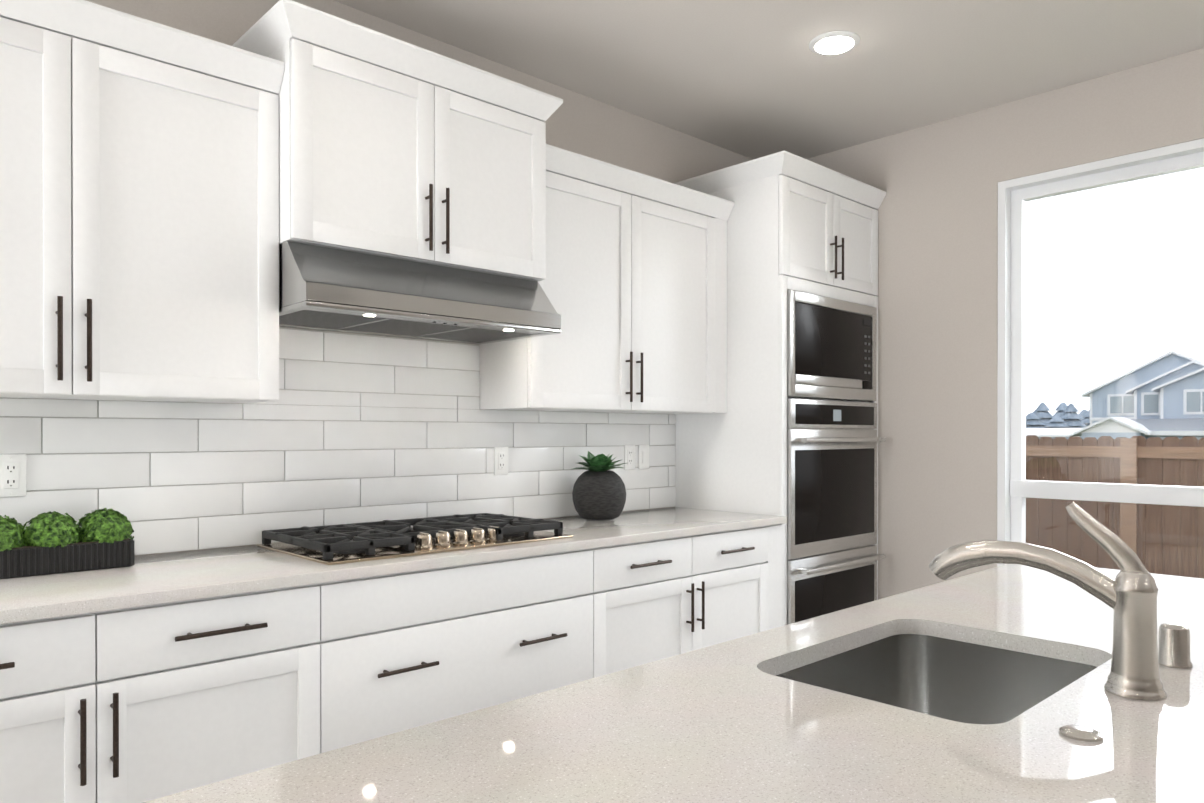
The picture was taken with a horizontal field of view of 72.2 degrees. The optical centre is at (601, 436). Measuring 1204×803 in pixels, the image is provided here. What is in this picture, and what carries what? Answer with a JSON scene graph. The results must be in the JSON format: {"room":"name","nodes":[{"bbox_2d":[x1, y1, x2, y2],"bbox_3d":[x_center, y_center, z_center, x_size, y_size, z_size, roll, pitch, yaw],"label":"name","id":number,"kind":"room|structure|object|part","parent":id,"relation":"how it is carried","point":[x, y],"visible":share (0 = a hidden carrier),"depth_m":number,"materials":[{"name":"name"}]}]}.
{"room":"kitchen","nodes":[
{"label":"kitchen","id":0,"kind":"room"},
{"bbox_2d":[27,0,752,555],"bbox_3d":[-1.699,-0.123,2.257,7.520,2.780,0.150,0,0,-43],"label":"wall","id":1,"kind":"structure","parent":0,"point":[597,130],"depth_m":3.59,"materials":[{"name":"beige paint"}]},
{"bbox_2d":[0,0,284,403],"bbox_3d":[-1.418,-0.592,2.162,1.038,0.974,0.368,0,0,-43],"label":"upper cabinet","id":2,"kind":"object","parent":1,"relation":"attached to","point":[139,208],"visible":1,"depth_m":2.16,"materials":[{"name":"white paint"}]},
{"bbox_2d":[0,327,675,554],"bbox_3d":[-1.023,-0.006,2.784,3.807,0.714,0.008,0,0,-43],"label":"tile backsplash","id":3,"kind":"structure","parent":1,"relation":"attached to","point":[348,428],"depth_m":2.84,"materials":[{"name":"white tile"}]},
{"bbox_2d":[0,454,25,496],"bbox_3d":[-1.597,0.105,2.232,0.070,0.115,0.007,0,0,-43],"label":"electrical outlet","id":4,"kind":"object","parent":3,"relation":"attached to","point":[12,475],"visible":1,"depth_m":2.23,"materials":[{"name":"white plastic"}]},
{"bbox_2d":[494,447,507,474],"bbox_3d":[-0.408,0.099,3.352,0.070,0.115,0.007,0,0,-43],"label":"electrical outlet","id":5,"kind":"object","parent":3,"relation":"attached to","point":[500,460],"visible":1,"depth_m":3.35,"materials":[{"name":"white plastic"}]},
{"bbox_2d":[624,445,634,469],"bbox_3d":[0.131,0.097,3.859,0.070,0.115,0.007,0,0,-43],"label":"electrical outlet","id":6,"kind":"object","parent":3,"relation":"attached to","point":[629,455],"visible":1,"depth_m":3.85,"materials":[{"name":"white plastic"}]},
{"bbox_2d":[639,445,648,468],"bbox_3d":[0.201,0.097,3.923,0.070,0.115,0.010,0,0,-43],"label":"light switch","id":7,"kind":"object","parent":3,"relation":"attached to","point":[643,456],"visible":1,"depth_m":3.92,"materials":[{"name":"white plastic"}]},
{"bbox_2d":[232,0,562,280],"bbox_3d":[-0.669,-0.892,2.802,1.020,0.651,0.461,0,0,-43],"label":"upper cabinet","id":8,"kind":"object","parent":1,"relation":"attached to","point":[391,147],"visible":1,"depth_m":2.59,"materials":[{"name":"white paint"}]},
{"bbox_2d":[279,241,560,344],"bbox_3d":[-0.655,-0.465,2.788,0.926,0.201,0.503,0,0,-43],"label":"range hood","id":9,"kind":"object","parent":1,"relation":"attached to","point":[329,289],"visible":0.83,"depth_m":2.61,"materials":[{"name":"stainless steel"},{"name":"glass"}]},
{"bbox_2d":[479,144,733,413],"bbox_3d":[0.062,-0.596,3.556,1.166,0.974,0.368,0,0,-43],"label":"upper cabinet","id":10,"kind":"object","parent":1,"relation":"attached to","point":[633,284],"visible":0.88,"depth_m":3.38,"materials":[{"name":"white paint"}]},
{"bbox_2d":[333,0,1203,159],"bbox_3d":[0.725,-1.555,-0.321,7.520,0.100,7.220,0,0,-43],"label":"ceiling","id":11,"kind":"structure","parent":0,"point":[753,79],"depth_m":3.26,"materials":[{"name":"paint"}]},
{"bbox_2d":[809,31,859,54],"bbox_3d":[0.893,-1.507,3.176,0.190,0.015,0.190,0,0,-43],"label":"recessed light","id":12,"kind":"object","parent":11,"relation":"in","point":[834,42],"visible":1,"depth_m":3.15,"materials":[{"name":"white plastic"}]},
{"bbox_2d":[807,48,1203,599],"bbox_3d":[3.407,-0.123,2.210,0.150,2.780,6.920,0,0,-43],"label":"wall","id":13,"kind":"structure","parent":0,"point":[937,182],"depth_m":3.94,"materials":[{"name":"beige paint"}]},
{"bbox_2d":[997,138,1203,577],"bbox_3d":[2.446,-0.251,3.231,0.142,1.828,1.683,0,0,-43],"label":"window","id":14,"kind":"structure","parent":13,"relation":"in","point":[1015,488],"depth_m":3.67,"materials":[{"name":"clear glass"}]},
{"bbox_3d":[0.725,1.300,-0.312,7.520,0.050,7.220,0,0,-43],"label":"floor","id":15,"kind":"structure","parent":0,"visible":0},
{"bbox_2d":[0,584,319,802],"bbox_3d":[-1.376,0.825,2.016,1.153,0.882,0.623,0,0,-43],"label":"base cabinet","id":16,"kind":"object","parent":15,"relation":"on","point":[141,704],"visible":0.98,"depth_m":1.90,"materials":[{"name":"white paint"}]},
{"bbox_2d":[0,507,786,623],"bbox_3d":[-0.797,0.367,2.545,3.806,0.030,0.650,0,0,-43],"label":"countertop","id":17,"kind":"structure","parent":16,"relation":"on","point":[151,579],"depth_m":2.23,"materials":[{"name":"stone"}]},
{"bbox_2d":[0,508,134,578],"bbox_3d":[-1.489,0.273,2.133,0.500,0.159,0.146,0,0,-43],"label":"pot","id":18,"kind":"object","parent":17,"relation":"on","point":[49,542],"visible":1,"depth_m":2.15,"materials":[{"name":"black"}]},
{"bbox_2d":[257,513,572,564],"bbox_3d":[-0.600,0.323,2.747,0.890,0.055,0.515,0,0,-43],"label":"cooktop","id":19,"kind":"object","parent":17,"relation":"in","point":[349,543],"visible":1,"depth_m":2.61,"materials":[{"name":"black metal"}]},
{"bbox_2d":[572,451,625,519],"bbox_3d":[-0.007,0.206,3.506,0.253,0.286,0.233,0,0,-43],"label":"plant pot","id":20,"kind":"object","parent":17,"relation":"on","point":[599,491],"visible":1,"depth_m":3.43,"materials":[{"name":"grey ceramic"}]},
{"bbox_2d":[317,549,592,753],"bbox_3d":[-0.587,0.823,2.735,0.982,0.882,0.659,0,0,-43],"label":"base cabinet","id":21,"kind":"object","parent":15,"relation":"on","point":[399,652],"visible":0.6,"depth_m":2.45,"materials":[{"name":"white paint"}]},
{"bbox_2d":[143,564,1203,802],"bbox_3d":[0.371,0.782,0.704,3.500,0.977,1.327,0,0,-43],"label":"kitchen island","id":22,"kind":"object","parent":15,"relation":"on","point":[979,686],"depth_m":1.02,"materials":[{"name":"white quartz"}]},
{"bbox_2d":[929,502,1166,700],"bbox_3d":[0.653,0.225,1.241,0.074,0.261,0.329,0,0,-43],"label":"faucet","id":23,"kind":"object","parent":22,"relation":"on","point":[1128,594],"visible":1,"depth_m":1.15,"materials":[{"name":"silver metal"}]},
{"bbox_2d":[1059,724,1103,741],"bbox_3d":[0.573,0.352,0.987,0.046,0.008,0.046,0,0,-43],"label":"cover","id":24,"kind":"object","parent":22,"relation":"on","point":[1081,732],"visible":0.94,"depth_m":0.98,"materials":[{"name":"silver metal"}]},
{"bbox_3d":[0.893,0.324,1.289,0.047,0.064,0.047,0,0,-43],"label":"air gap cap","id":25,"kind":"part","parent":22,"relation":"part of","materials":[{"name":"silver metal"}]},
{"bbox_2d":[590,524,781,677],"bbox_3d":[0.182,0.821,3.459,1.131,0.882,0.659,0,0,-43],"label":"base cabinet","id":26,"kind":"object","parent":15,"relation":"on","point":[655,600],"visible":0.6,"depth_m":3.18,"materials":[{"name":"white paint"}]},
{"bbox_2d":[674,150,885,625],"bbox_3d":[0.898,0.010,4.110,0.895,2.498,0.710,0,0,-43],"label":"tall cabinet","id":27,"kind":"object","parent":15,"relation":"on","point":[791,434],"visible":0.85,"depth_m":3.82,"materials":[{"name":"white paint"}]},
{"label":"outside","id":28,"kind":"structure","parent":0,"visible":0},
{"bbox_3d":[104.195,1.528,125.638,315.829,0.200,360.000,0,0,-43],"label":"ground","id":29,"kind":"structure","parent":28,"visible":0},
{"bbox_2d":[1026,428,1081,439],"bbox_3d":[46.701,0.266,97.582,12.000,2.500,19.000,0,0,-43],"label":"house","id":30,"kind":"structure","parent":29,"relation":"on","point":[1063,431],"depth_m":90.02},
{"bbox_2d":[1026,402,1089,427],"bbox_3d":[78.491,-2.403,143.418,43.601,7.549,21.725,0,0,-43],"label":"trees","id":31,"kind":"object","parent":29,"relation":"on","point":[1071,411],"depth_m":130.90,"materials":[{"name":"blue plant"}]},
{"bbox_2d":[1026,435,1203,578],"bbox_3d":[4.095,0.889,9.425,0.140,1.812,24.076,0,0,-43],"label":"fence","id":32,"kind":"object","parent":29,"relation":"on","point":[1120,469],"depth_m":8.17,"materials":[{"name":"brown wood"}]},
{"bbox_2d":[1073,351,1203,439],"bbox_3d":[40.625,-1.992,54.218,18.300,7.290,15.210,0,0,-43],"label":"house","id":33,"kind":"structure","parent":29,"relation":"on","point":[1165,403],"depth_m":52.96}
]}

